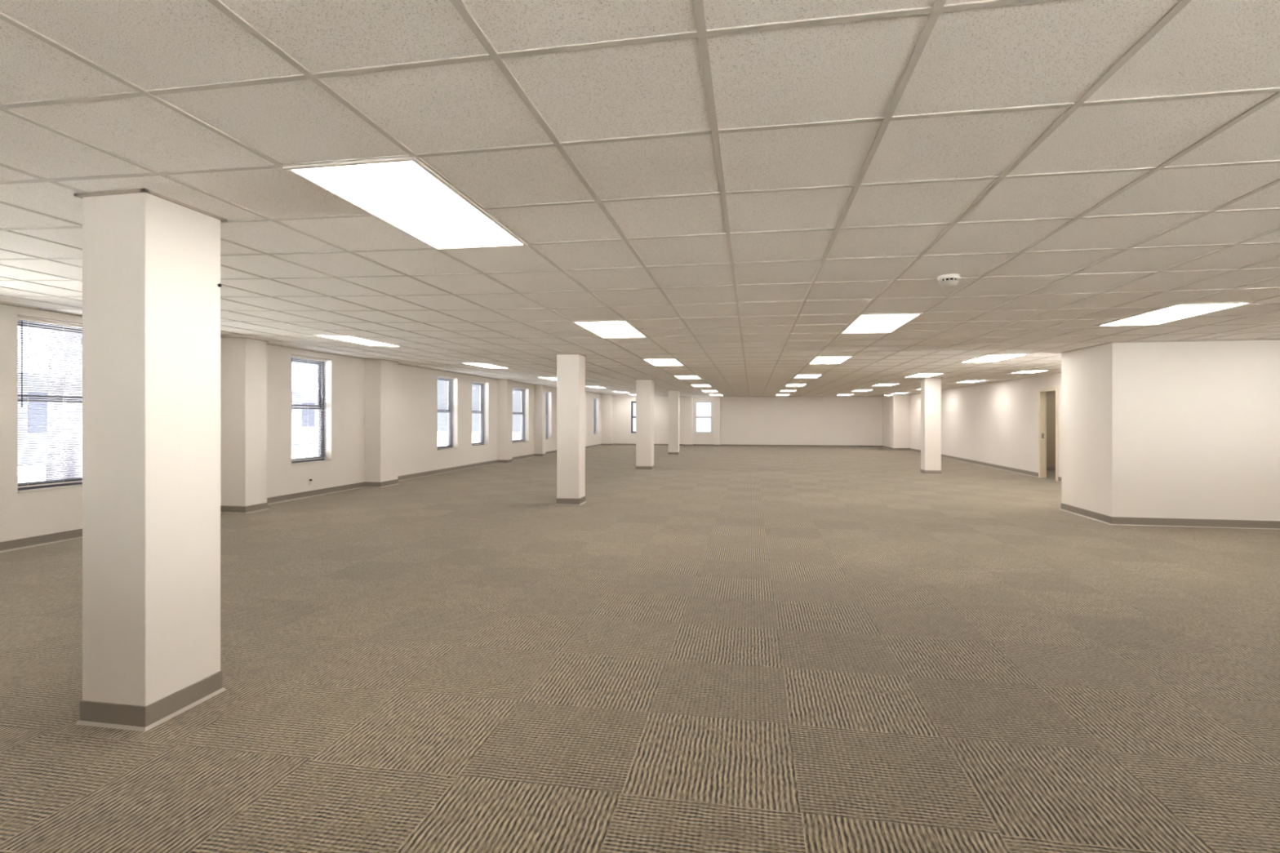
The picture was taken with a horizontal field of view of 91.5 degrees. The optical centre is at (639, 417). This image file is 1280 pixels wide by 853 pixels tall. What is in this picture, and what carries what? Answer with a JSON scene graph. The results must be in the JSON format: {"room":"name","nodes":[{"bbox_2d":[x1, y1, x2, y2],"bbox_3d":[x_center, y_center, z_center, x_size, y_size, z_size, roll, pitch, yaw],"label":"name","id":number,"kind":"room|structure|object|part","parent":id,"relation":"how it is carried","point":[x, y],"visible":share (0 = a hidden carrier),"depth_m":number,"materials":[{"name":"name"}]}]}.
{"room":"open-plan office","nodes":[
{"label":"open-plan office","id":0,"kind":"room"},
{"bbox_2d":[0,304,601,542],"bbox_3d":[-5.243,-0.080,14.708,0.720,3.000,35.500,0,0,10],"label":"wall","id":1,"kind":"structure","parent":0,"point":[381,415],"depth_m":11.75,"materials":[{"name":"paint"}]},
{"bbox_2d":[17,314,82,493],"bbox_3d":[-6.753,-0.147,7.286,0.252,1.937,1.049,0,0,10],"label":"window","id":2,"kind":"structure","parent":1,"relation":"in","point":[72,485],"depth_m":7.18,"materials":[{"name":"metal"}]},
{"bbox_3d":[-6.638,-1.111,7.265,0.012,0.009,1.049,0,0,10],"label":"head trim","id":3,"kind":"part","parent":2,"relation":"part of","materials":[{"name":"paint"}]},
{"bbox_2d":[17,316,82,488],"bbox_3d":[-6.733,-0.170,7.282,0.055,1.876,1.029,0,0,10],"label":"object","id":4,"kind":"structure","parent":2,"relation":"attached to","point":[28,319],"depth_m":7.13,"materials":[{"name":"grey"}]},
{"bbox_3d":[-6.726,-0.160,7.281,0.002,1.840,0.727,0,0,10],"label":"ladder cord","id":5,"kind":"part","parent":4,"relation":"part of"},
{"bbox_3d":[-6.742,-1.093,7.284,0.037,0.030,1.029,0,0,10],"label":"head rail","id":6,"kind":"part","parent":4,"relation":"part of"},
{"bbox_3d":[-6.739,0.761,7.283,0.022,0.014,1.021,0,0,10],"label":"rail","id":7,"kind":"part","parent":4,"relation":"part of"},
{"bbox_3d":[-6.710,0.811,7.278,0.166,0.019,1.045,0,0,10],"label":"sill","id":8,"kind":"part","parent":2,"relation":"part of","materials":[{"name":"beige paint"}]},
{"bbox_3d":[-6.850,-0.632,7.303,0.034,0.865,0.955,0,0,10],"label":"sash","id":9,"kind":"part","parent":2,"relation":"part of","materials":[{"name":"glass"}]},
{"bbox_3d":[-6.812,0.278,7.296,0.032,0.995,0.955,0,0,10],"label":"sash","id":10,"kind":"part","parent":2,"relation":"part of","materials":[{"name":"glass"}]},
{"bbox_2d":[0,302,599,394],"bbox_3d":[-5.095,-1.198,14.631,0.446,0.033,35.000,0,0,10],"label":"trim","id":11,"kind":"structure","parent":1,"relation":"attached to","point":[0,303],"depth_m":10.59,"materials":[{"name":"paint"}]},
{"bbox_2d":[0,444,601,552],"bbox_3d":[-5.099,1.367,14.632,0.450,0.105,35.020,0,0,10],"label":"baseboard","id":12,"kind":"structure","parent":1,"relation":"attached to","point":[9,545],"depth_m":10.65,"materials":[{"name":"rubber"}]},
{"bbox_2d":[307,478,311,485],"bbox_3d":[-5.913,1.147,11.201,0.040,0.125,0.080,0,0,10],"label":"power outlet","id":13,"kind":"object","parent":1,"relation":"attached to","point":[309,480],"visible":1,"depth_m":11.18,"materials":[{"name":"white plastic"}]},
{"bbox_2d":[291,354,332,465],"bbox_3d":[-6.033,-0.138,11.294,0.252,1.917,1.044,0,0,10],"label":"window","id":14,"kind":"structure","parent":1,"relation":"in","point":[316,460],"depth_m":11.74,"materials":[{"name":"metal"}]},
{"bbox_3d":[-6.130,-0.608,11.312,0.034,0.875,0.950,0,0,10],"label":"sash","id":15,"kind":"part","parent":14,"relation":"part of","materials":[{"name":"glass"}]},
{"bbox_3d":[-6.092,0.292,11.305,0.032,0.965,0.950,0,0,10],"label":"sash","id":16,"kind":"part","parent":14,"relation":"part of","materials":[{"name":"glass"}]},
{"bbox_2d":[291,355,327,461],"bbox_3d":[-6.014,-0.163,11.291,0.055,1.850,1.024,0,0,10],"label":"window blind","id":17,"kind":"object","parent":14,"relation":"attached to","point":[292,357],"visible":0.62,"depth_m":11.32,"materials":[{"name":"grey plastic"}]},
{"bbox_3d":[-6.019,0.755,11.292,0.022,0.014,1.016,0,0,10],"label":"rail","id":18,"kind":"part","parent":17,"relation":"part of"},
{"bbox_3d":[-6.022,-1.073,11.292,0.037,0.030,1.024,0,0,10],"label":"head rail","id":19,"kind":"part","parent":17,"relation":"part of","materials":[{"name":"beige"}]},
{"bbox_3d":[-5.919,-1.091,11.274,0.012,0.009,1.044,0,0,10],"label":"head trim","id":20,"kind":"part","parent":14,"relation":"part of","materials":[{"name":"paint"}]},
{"bbox_3d":[-5.990,0.811,11.286,0.166,0.019,1.040,0,0,10],"label":"sill","id":21,"kind":"part","parent":14,"relation":"part of","materials":[{"name":"beige paint"}]},
{"bbox_2d":[437,375,457,450],"bbox_3d":[-5.131,-0.117,16.314,0.252,1.917,1.104,0,0,10],"label":"window","id":22,"kind":"structure","parent":1,"relation":"in","point":[450,380],"depth_m":16.79,"materials":[{"name":"metal"}]},
{"bbox_3d":[-5.229,-0.593,16.331,0.034,0.865,1.010,0,0,10],"label":"sash","id":23,"kind":"part","parent":22,"relation":"part of","materials":[{"name":"glass"}]},
{"bbox_3d":[-5.191,0.307,16.324,0.032,0.975,1.010,0,0,10],"label":"sash","id":24,"kind":"part","parent":22,"relation":"part of","materials":[{"name":"glass"}]},
{"bbox_3d":[-5.211,-0.115,16.328,0.090,1.910,1.100,0,0,10],"label":"frame","id":25,"kind":"part","parent":22,"relation":"part of","materials":[{"name":"metal"}]},
{"bbox_2d":[437,376,454,448],"bbox_3d":[-5.112,-0.130,16.310,0.055,1.876,1.084,0,0,10],"label":"window blind","id":26,"kind":"object","parent":22,"relation":"attached to","point":[441,377],"visible":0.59,"depth_m":16.39,"materials":[{"name":"grey plastic"}]},
{"bbox_3d":[-5.121,-1.053,16.312,0.037,0.030,1.084,0,0,10],"label":"head rail","id":27,"kind":"part","parent":26,"relation":"part of","materials":[{"name":"beige"}]},
{"bbox_3d":[-5.089,0.832,16.306,0.166,0.019,1.100,0,0,10],"label":"sill","id":28,"kind":"part","parent":22,"relation":"part of","materials":[{"name":"beige paint"}]},
{"bbox_2d":[471,380,488,447],"bbox_3d":[-4.778,-0.113,18.282,0.252,1.907,1.144,0,0,10],"label":"window","id":29,"kind":"structure","parent":1,"relation":"in","point":[473,445],"depth_m":18.78,"materials":[{"name":"metal"}]},
{"bbox_3d":[-4.875,-0.583,18.300,0.034,0.865,1.050,0,0,10],"label":"sash","id":30,"kind":"part","parent":29,"relation":"part of","materials":[{"name":"glass"}]},
{"bbox_3d":[-4.837,0.312,18.293,0.032,0.965,1.050,0,0,10],"label":"sash","id":31,"kind":"part","parent":29,"relation":"part of","materials":[{"name":"glass"}]},
{"bbox_3d":[-4.858,-0.110,18.297,0.090,1.900,1.140,0,0,10],"label":"frame","id":32,"kind":"part","parent":29,"relation":"part of","materials":[{"name":"metal"}]},
{"bbox_2d":[471,381,485,444],"bbox_3d":[-4.759,-0.133,18.279,0.055,1.850,1.124,0,0,10],"label":"window blind","id":33,"kind":"object","parent":29,"relation":"attached to","point":[482,399],"visible":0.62,"depth_m":18.39,"materials":[{"name":"grey"}]},
{"bbox_3d":[-4.751,-0.123,18.277,0.002,1.814,0.822,0,0,10],"label":"ladder cord","id":34,"kind":"part","parent":33,"relation":"part of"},
{"bbox_3d":[-4.736,0.832,18.275,0.166,0.019,1.140,0,0,10],"label":"sill","id":35,"kind":"part","parent":29,"relation":"part of","materials":[{"name":"beige paint"}]},
{"bbox_2d":[512,386,528,443],"bbox_3d":[-4.206,-0.087,21.466,0.252,1.897,1.534,0,0,10],"label":"window","id":36,"kind":"structure","parent":1,"relation":"in","point":[519,389],"depth_m":22.16,"materials":[{"name":"metal"}]},
{"bbox_3d":[-4.304,-0.557,21.484,0.034,0.855,1.440,0,0,10],"label":"sash","id":37,"kind":"part","parent":36,"relation":"part of","materials":[{"name":"glass"}]},
{"bbox_3d":[-4.265,0.333,21.477,0.032,0.965,1.440,0,0,10],"label":"sash","id":38,"kind":"part","parent":36,"relation":"part of","materials":[{"name":"glass"}]},
{"bbox_2d":[512,386,526,442],"bbox_3d":[-4.187,-0.103,21.463,0.055,1.850,1.514,0,0,10],"label":"window blind","id":39,"kind":"object","parent":36,"relation":"attached to","point":[516,401],"visible":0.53,"depth_m":21.55,"materials":[{"name":"grey"}]},
{"bbox_2d":[545,391,550,439],"bbox_3d":[-3.722,-0.083,24.163,0.252,1.887,1.154,0,0,10],"label":"window","id":40,"kind":"structure","parent":1,"relation":"in","point":[546,408],"depth_m":24.69,"materials":[{"name":"metal"}]},
{"bbox_3d":[-3.802,-0.080,24.177,0.090,1.880,1.150,0,0,10],"label":"frame","id":41,"kind":"part","parent":40,"relation":"part of","materials":[{"name":"metal"}]},
{"bbox_2d":[545,391,549,438],"bbox_3d":[-3.703,-0.106,24.160,0.055,1.824,1.134,0,0,10],"label":"window blind","id":42,"kind":"object","parent":40,"relation":"attached to","point":[547,393],"visible":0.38,"depth_m":24.50,"materials":[{"name":"grey"}]},
{"bbox_2d":[593,397,599,435],"bbox_3d":[-2.254,-0.072,30.529,0.252,1.787,1.004,0,0,10],"label":"window","id":43,"kind":"structure","parent":1,"relation":"in","point":[594,397],"depth_m":30.99,"materials":[{"name":"metal"}]},
{"bbox_3d":[-2.333,-0.070,30.543,0.090,1.780,1.000,0,0,10],"label":"frame","id":44,"kind":"part","parent":43,"relation":"part of","materials":[{"name":"metal"}]},
{"bbox_2d":[593,398,596,433],"bbox_3d":[-2.235,-0.098,30.526,0.055,1.720,0.984,0,0,10],"label":"window blind","id":45,"kind":"object","parent":43,"relation":"attached to","point":[594,398],"visible":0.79,"depth_m":30.71,"materials":[{"name":"grey"}]},
{"bbox_2d":[0,445,1279,852],"bbox_3d":[3.566,1.480,13.126,18.620,0.120,35.500,0,0,10],"label":"floor","id":46,"kind":"structure","parent":0,"point":[715,649],"depth_m":3.38,"materials":[{"name":"carpet"}]},
{"bbox_2d":[74,188,227,731],"bbox_3d":[-2.389,0.188,3.076,0.390,2.464,0.450,0,0,10],"label":"column","id":47,"kind":"structure","parent":46,"relation":"on","point":[151,260],"depth_m":2.90,"materials":[{"name":"paint"}]},
{"bbox_3d":[-2.389,1.363,3.076,0.364,0.095,0.424,0,0,10],"label":"baseboard","id":48,"kind":"part","parent":47,"relation":"part of","materials":[{"name":"rubber"}]},
{"bbox_2d":[555,353,586,505],"bbox_3d":[-1.140,0.188,10.355,0.415,2.465,0.420,0,0,10],"label":"column","id":49,"kind":"structure","parent":46,"relation":"on","point":[571,367],"depth_m":10.18,"materials":[{"name":"paint"}]},
{"bbox_3d":[-1.140,1.363,10.355,0.389,0.095,0.394,0,0,10],"label":"baseboard","id":50,"kind":"part","parent":49,"relation":"part of","materials":[{"name":"rubber"}]},
{"bbox_2d":[635,379,654,470],"bbox_3d":[0.139,0.188,17.095,0.470,2.464,0.440,0,0,10],"label":"column","id":51,"kind":"structure","parent":46,"relation":"on","point":[644,388],"depth_m":16.90,"materials":[{"name":"paint"}]},
{"bbox_3d":[0.139,1.363,17.095,0.444,0.095,0.414,0,0,10],"label":"baseboard","id":52,"kind":"part","parent":51,"relation":"part of","materials":[{"name":"rubber"}]},
{"bbox_2d":[667,390,679,455],"bbox_3d":[1.303,0.188,23.947,0.420,2.465,0.440,0,0,10],"label":"column","id":53,"kind":"structure","parent":46,"relation":"on","point":[673,395],"depth_m":23.75,"materials":[{"name":"paint"}]},
{"bbox_3d":[1.303,1.363,23.947,0.394,0.095,0.414,0,0,10],"label":"baseboard","id":54,"kind":"part","parent":53,"relation":"part of","materials":[{"name":"rubber"}]},
{"bbox_2d":[920,377,942,475],"bbox_3d":[7.339,0.207,15.751,0.420,2.426,0.440,0,0,10],"label":"column","id":55,"kind":"structure","parent":46,"relation":"on","point":[931,388],"depth_m":15.56,"materials":[{"name":"paint"}]},
{"bbox_3d":[7.339,1.363,15.751,0.394,0.095,0.414,0,0,10],"label":"baseboard","id":56,"kind":"part","parent":55,"relation":"part of","materials":[{"name":"rubber"}]},
{"bbox_2d":[0,0,1279,396],"bbox_3d":[2.952,-1.119,13.186,17.250,0.244,35.400,0,0,10],"label":"ceiling","id":57,"kind":"structure","parent":0,"point":[735,184],"depth_m":2.54,"materials":[{"name":"tile"}]},
{"bbox_2d":[313,334,402,346],"bbox_3d":[-4.053,-1.118,9.059,0.540,0.041,1.300,0,0,10],"label":"ceiling light","id":58,"kind":"object","parent":57,"relation":"attached to","point":[348,338],"visible":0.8,"depth_m":8.96,"materials":[{"name":"white plastic"}]},
{"bbox_2d":[282,156,528,249],"bbox_3d":[-1.054,-1.020,3.098,0.583,0.023,1.255,0,0,10],"label":"recessed light","id":59,"kind":"object","parent":57,"relation":"in","point":[405,194],"visible":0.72,"depth_m":2.92,"materials":[{"name":"white plastic"}]},
{"bbox_2d":[460,362,510,368],"bbox_3d":[-3.284,-1.118,13.340,0.540,0.041,1.300,0,0,10],"label":"ceiling light","id":60,"kind":"object","parent":57,"relation":"attached to","point":[482,365],"visible":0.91,"depth_m":13.25,"materials":[{"name":"white plastic"}]},
{"bbox_2d":[466,363,505,368],"bbox_3d":[-3.284,-1.118,13.340,0.496,0.014,1.256,2,0,10],"label":"diffuser","id":61,"kind":"object","parent":60,"relation":"attached to","point":[483,365],"depth_m":13.30,"materials":[{"name":"white plastic"}]},
{"bbox_2d":[537,377,556,380],"bbox_3d":[-2.471,-1.118,17.868,0.540,0.041,1.300,0,0,10],"label":"ceiling light","id":62,"kind":"object","parent":57,"relation":"attached to","point":[547,378],"visible":0.64,"depth_m":17.63,"materials":[{"name":"white plastic"}]},
{"bbox_2d":[586,386,607,388],"bbox_3d":[-1.605,-1.118,22.691,0.540,0.041,1.300,0,0,10],"label":"ceiling light","id":63,"kind":"object","parent":57,"relation":"attached to","point":[586,386],"visible":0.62,"depth_m":22.70,"materials":[{"name":"white plastic"}]},
{"bbox_2d":[572,320,647,337],"bbox_3d":[-0.312,-1.020,7.229,0.583,0.023,1.360,0,0,10],"label":"recessed light","id":64,"kind":"object","parent":57,"relation":"in","point":[602,329],"visible":0.8,"depth_m":7.15,"materials":[{"name":"white plastic"}]},
{"bbox_2d":[642,358,684,365],"bbox_3d":[0.447,-1.020,11.451,0.583,0.023,1.380,0,0,10],"label":"recessed light","id":65,"kind":"object","parent":57,"relation":"in","point":[662,362],"visible":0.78,"depth_m":11.36,"materials":[{"name":"white plastic"}]},
{"bbox_2d":[673,375,701,379],"bbox_3d":[1.205,-1.020,15.674,0.583,0.023,1.320,0,0,10],"label":"recessed light","id":66,"kind":"object","parent":57,"relation":"in","point":[680,377],"visible":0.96,"depth_m":15.71,"materials":[{"name":"white plastic"}]},
{"bbox_2d":[675,375,699,378],"bbox_3d":[1.205,-1.020,15.674,0.539,0.014,1.276,0,0,10],"label":"diffuser","id":67,"kind":"object","parent":66,"relation":"attached to","point":[677,376],"depth_m":15.55,"materials":[{"name":"white plastic"}]},
{"bbox_2d":[690,384,711,386],"bbox_3d":[1.949,-1.020,19.817,0.583,0.023,1.300,0,0,10],"label":"recessed light","id":68,"kind":"object","parent":57,"relation":"in","point":[693,385],"visible":0.77,"depth_m":19.75,"materials":[{"name":"white plastic"}]},
{"bbox_2d":[701,390,718,391],"bbox_3d":[2.673,-1.020,23.853,0.583,0.023,1.300,0,0,10],"label":"recessed light","id":69,"kind":"object","parent":57,"relation":"in","point":[701,390],"visible":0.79,"depth_m":23.66,"materials":[{"name":"white plastic"}]},
{"bbox_2d":[708,394,723,395],"bbox_3d":[3.416,-1.020,27.987,0.583,0.023,1.300,0,0,10],"label":"recessed light","id":70,"kind":"object","parent":57,"relation":"in","point":[708,394],"visible":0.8,"depth_m":27.40,"materials":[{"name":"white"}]},
{"bbox_2d":[775,394,790,395],"bbox_3d":[6.279,-1.011,27.473,0.582,0.023,1.300,0,0,10],"label":"recessed light","id":71,"kind":"object","parent":57,"relation":"in","point":[776,394],"visible":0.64,"depth_m":27.24,"materials":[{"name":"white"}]},
{"bbox_2d":[779,390,796,391],"bbox_3d":[5.537,-1.011,23.339,0.582,0.023,1.300,0,0,10],"label":"recessed light","id":72,"kind":"object","parent":57,"relation":"in","point":[780,390],"visible":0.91,"depth_m":23.13,"materials":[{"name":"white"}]},
{"bbox_2d":[785,383,807,386],"bbox_3d":[4.812,-1.011,19.303,0.582,0.023,1.300,0,0,10],"label":"recessed light","id":73,"kind":"object","parent":57,"relation":"in","point":[788,384],"visible":0.73,"depth_m":19.08,"materials":[{"name":"white plastic"}]},
{"bbox_2d":[786,384,804,386],"bbox_3d":[4.812,-1.011,19.303,0.538,0.014,1.256,0,0,10],"label":"diffuser","id":74,"kind":"object","parent":73,"relation":"attached to","point":[786,384],"depth_m":19.29,"materials":[{"name":"white plastic"}]},
{"bbox_2d":[794,374,822,377],"bbox_3d":[4.068,-1.011,15.160,0.582,0.023,1.320,0,0,10],"label":"recessed light","id":75,"kind":"object","parent":57,"relation":"in","point":[797,375],"visible":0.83,"depth_m":15.01,"materials":[{"name":"white plastic"}]},
{"bbox_2d":[808,355,852,364],"bbox_3d":[3.310,-1.011,10.937,0.582,0.023,1.380,0,0,10],"label":"recessed light","id":76,"kind":"object","parent":57,"relation":"in","point":[817,360],"visible":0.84,"depth_m":10.92,"materials":[{"name":"white plastic"}]},
{"bbox_2d":[850,389,873,391],"bbox_3d":[8.136,-1.001,22.872,0.590,0.022,1.300,0,0,10],"label":"recessed light","id":77,"kind":"object","parent":57,"relation":"in","point":[857,390],"visible":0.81,"depth_m":22.87,"materials":[{"name":"white plastic"}]},
{"bbox_2d":[840,312,922,333],"bbox_3d":[2.552,-1.011,6.715,0.582,0.023,1.360,0,0,10],"label":"recessed light","id":78,"kind":"object","parent":57,"relation":"in","point":[884,322],"visible":0.83,"depth_m":6.61,"materials":[{"name":"white plastic"}]},
{"bbox_2d":[871,383,898,386],"bbox_3d":[7.411,-1.001,18.837,0.590,0.022,1.300,0,0,10],"label":"recessed light","id":79,"kind":"object","parent":57,"relation":"in","point":[877,384],"visible":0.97,"depth_m":18.89,"materials":[{"name":"white plastic"}]},
{"bbox_2d":[902,373,945,377],"bbox_3d":[6.667,-1.001,14.693,0.590,0.022,1.320,0,0,10],"label":"recessed light","id":80,"kind":"object","parent":57,"relation":"in","point":[925,375],"visible":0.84,"depth_m":14.55,"materials":[{"name":"white plastic"}]},
{"bbox_2d":[906,373,940,377],"bbox_3d":[6.667,-1.001,14.693,0.546,0.014,1.276,0,0,10],"label":"diffuser","id":81,"kind":"object","parent":80,"relation":"attached to","point":[915,375],"depth_m":14.55,"materials":[{"name":"white plastic"}]},
{"bbox_2d":[937,273,960,287],"bbox_3d":[2.208,-0.975,4.460,0.148,0.073,0.148,0,0,10],"label":"smoke detector","id":82,"kind":"object","parent":57,"relation":"attached to","point":[946,280],"visible":1,"depth_m":4.41,"materials":[{"name":"white plastic"}]},
{"bbox_2d":[937,277,959,283],"bbox_3d":[2.208,-0.979,4.460,0.138,0.017,0.136,0,0,10],"label":"vent","id":83,"kind":"object","parent":82,"relation":"attached to","point":[940,280],"depth_m":4.41,"materials":[{"name":"white plastic"}]},
{"bbox_2d":[955,379,988,382],"bbox_3d":[9.078,-1.001,17.115,0.500,0.022,1.100,0,0,10],"label":"recessed light","id":84,"kind":"object","parent":57,"relation":"in","point":[979,380],"visible":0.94,"depth_m":17.18,"materials":[{"name":"white plastic"}]},
{"bbox_2d":[957,380,983,382],"bbox_3d":[9.078,-1.001,17.115,0.456,0.014,1.056,0,0,10],"label":"diffuser","id":85,"kind":"object","parent":84,"relation":"attached to","point":[965,381],"depth_m":17.18,"materials":[{"name":"white plastic"}]},
{"bbox_2d":[960,353,1029,362],"bbox_3d":[5.909,-1.001,10.470,0.590,0.022,1.380,0,0,10],"label":"recessed light","id":86,"kind":"object","parent":57,"relation":"in","point":[989,357],"visible":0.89,"depth_m":10.38,"materials":[{"name":"white plastic"}]},
{"bbox_2d":[1008,369,1050,373],"bbox_3d":[8.433,-1.001,13.523,0.500,0.022,0.800,0,0,10],"label":"recessed light","id":87,"kind":"object","parent":57,"relation":"in","point":[1029,371],"visible":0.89,"depth_m":13.47,"materials":[{"name":"white plastic"}]},
{"bbox_2d":[1014,370,1044,373],"bbox_3d":[8.433,-1.001,13.523,0.456,0.014,0.756,0,0,10],"label":"diffuser","id":88,"kind":"object","parent":87,"relation":"attached to","point":[1021,371],"depth_m":13.51,"materials":[{"name":"white plastic"}]},
{"bbox_2d":[1095,301,1253,326],"bbox_3d":[5.119,-1.001,6.076,0.590,0.022,1.310,0,0,10],"label":"recessed light","id":89,"kind":"object","parent":57,"relation":"in","point":[1180,311],"visible":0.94,"depth_m":5.96,"materials":[{"name":"white plastic"}]},
{"bbox_2d":[601,394,910,448],"bbox_3d":[4.874,-0.080,29.493,14.770,3.000,2.820,0,0,10],"label":"wall","id":90,"kind":"structure","parent":0,"point":[885,420],"depth_m":30.27,"materials":[{"name":"paint"}]},
{"bbox_2d":[631,401,635,433],"bbox_3d":[0.062,-0.015,31.575,1.040,1.631,0.202,0,0,10],"label":"window","id":91,"kind":"structure","parent":90,"relation":"in","point":[632,402],"depth_m":31.68,"materials":[{"name":"metal"}]},
{"bbox_2d":[694,400,712,434],"bbox_3d":[3.157,-0.019,31.019,0.890,1.641,0.202,0,0,10],"label":"window","id":92,"kind":"structure","parent":90,"relation":"in","point":[695,402],"depth_m":31.04,"materials":[{"name":"metal"}]},
{"bbox_3d":[3.170,-0.403,31.092,0.800,0.785,0.034,0,0,10],"label":"sash","id":93,"kind":"part","parent":92,"relation":"part of","materials":[{"name":"glass"}]},
{"bbox_3d":[3.163,0.362,31.054,0.800,0.785,0.032,0,0,10],"label":"sash","id":94,"kind":"part","parent":92,"relation":"part of","materials":[{"name":"glass"}]},
{"bbox_2d":[601,443,910,450],"bbox_3d":[4.872,1.367,29.336,14.240,0.105,2.550,0,0,10],"label":"baseboard","id":95,"kind":"structure","parent":90,"relation":"attached to","point":[612,444],"depth_m":30.28,"materials":[{"name":"rubber"}]},
{"bbox_2d":[611,394,909,397],"bbox_3d":[4.871,-1.096,29.332,14.220,0.208,2.546,0,0,10],"label":"trim","id":96,"kind":"structure","parent":90,"relation":"attached to","point":[611,394],"depth_m":30.61,"materials":[{"name":"paint"}]},
{"bbox_2d":[910,373,1061,477],"bbox_3d":[10.144,-0.080,18.158,0.110,3.000,18.070,0,0,10],"label":"wall","id":97,"kind":"structure","parent":0,"point":[997,423],"depth_m":17.62,"materials":[{"name":"paint"}]},
{"bbox_2d":[909,372,1061,395],"bbox_3d":[10.072,-0.999,18.120,0.026,0.014,17.970,0,0,10],"label":"trim","id":98,"kind":"structure","parent":97,"relation":"attached to","point":[1058,372],"depth_m":17.41,"materials":[{"name":"paint"}]},
{"bbox_2d":[910,448,1061,482],"bbox_3d":[10.073,1.367,18.120,0.024,0.105,17.990,0,0,10],"label":"baseboard","id":99,"kind":"structure","parent":97,"relation":"attached to","point":[983,464],"depth_m":17.66,"materials":[{"name":"rubber"}]},
{"bbox_2d":[1038,386,1057,481],"bbox_3d":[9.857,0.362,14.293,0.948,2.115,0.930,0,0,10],"label":"door frame","id":100,"kind":"structure","parent":97,"relation":"in","point":[1042,392],"depth_m":14.73,"materials":[{"name":"wood"}]},
{"bbox_2d":[1046,391,1055,471],"bbox_3d":[11.123,-0.080,14.614,3.070,3.000,4.100,0,0,10],"label":"wall","id":101,"kind":"structure","parent":0,"point":[1051,396],"depth_m":16.63,"materials":[{"name":"beige paint"}]},
{"bbox_3d":[11.074,1.370,14.623,2.970,0.100,3.900,0,0,10],"label":"baseboard","id":102,"kind":"part","parent":101,"relation":"part of","materials":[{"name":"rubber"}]},
{"bbox_2d":[1061,339,1279,520],"bbox_3d":[8.647,-0.080,8.546,4.600,3.000,1.380,0,0,10],"label":"wall partition","id":103,"kind":"structure","parent":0,"point":[1181,429],"depth_m":8.15,"materials":[{"name":"paint"}]},
{"bbox_2d":[1059,338,1279,353],"bbox_3d":[7.321,-0.999,2.065,4.326,0.014,14.652,0,0,10],"label":"trim","id":104,"kind":"structure","parent":103,"relation":"attached to","point":[1267,339],"depth_m":8.15,"materials":[{"name":"paint"}]},
{"bbox_2d":[1060,502,1279,529],"bbox_3d":[7.324,1.367,2.058,4.330,0.105,14.660,0,0,10],"label":"baseboard","id":105,"kind":"structure","parent":103,"relation":"attached to","point":[1183,522],"depth_m":8.14,"materials":[{"name":"rubber"}]},
{"label":"outside","id":106,"kind":"structure","parent":0,"visible":0},
{"bbox_2d":[17,431,520,483],"bbox_3d":[-3.285,1.820,38.283,100.000,0.200,65.800,0,0,10],"label":"yard","id":107,"kind":"structure","parent":106,"point":[474,437],"depth_m":28.72,"materials":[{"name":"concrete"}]},
{"bbox_2d":[17,326,49,465],"bbox_3d":[-26.170,-1.030,24.003,8.600,5.600,10.600,0,0,10],"label":"house","id":108,"kind":"structure","parent":107,"relation":"on","point":[18,326],"depth_m":23.05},
{"bbox_2d":[45,330,82,480],"bbox_3d":[-10.455,-2.380,11.395,3.940,8.300,3.958,0,0,10],"label":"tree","id":109,"kind":"object","parent":107,"relation":"on","point":[50,331],"visible":0.02,"depth_m":11.18,"materials":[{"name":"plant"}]},
{"bbox_2d":[291,363,317,445],"bbox_3d":[-24.073,-1.030,46.995,8.600,5.600,16.600,0,0,10],"label":"house","id":110,"kind":"structure","parent":107,"relation":"on","point":[300,442],"depth_m":39.99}
]}

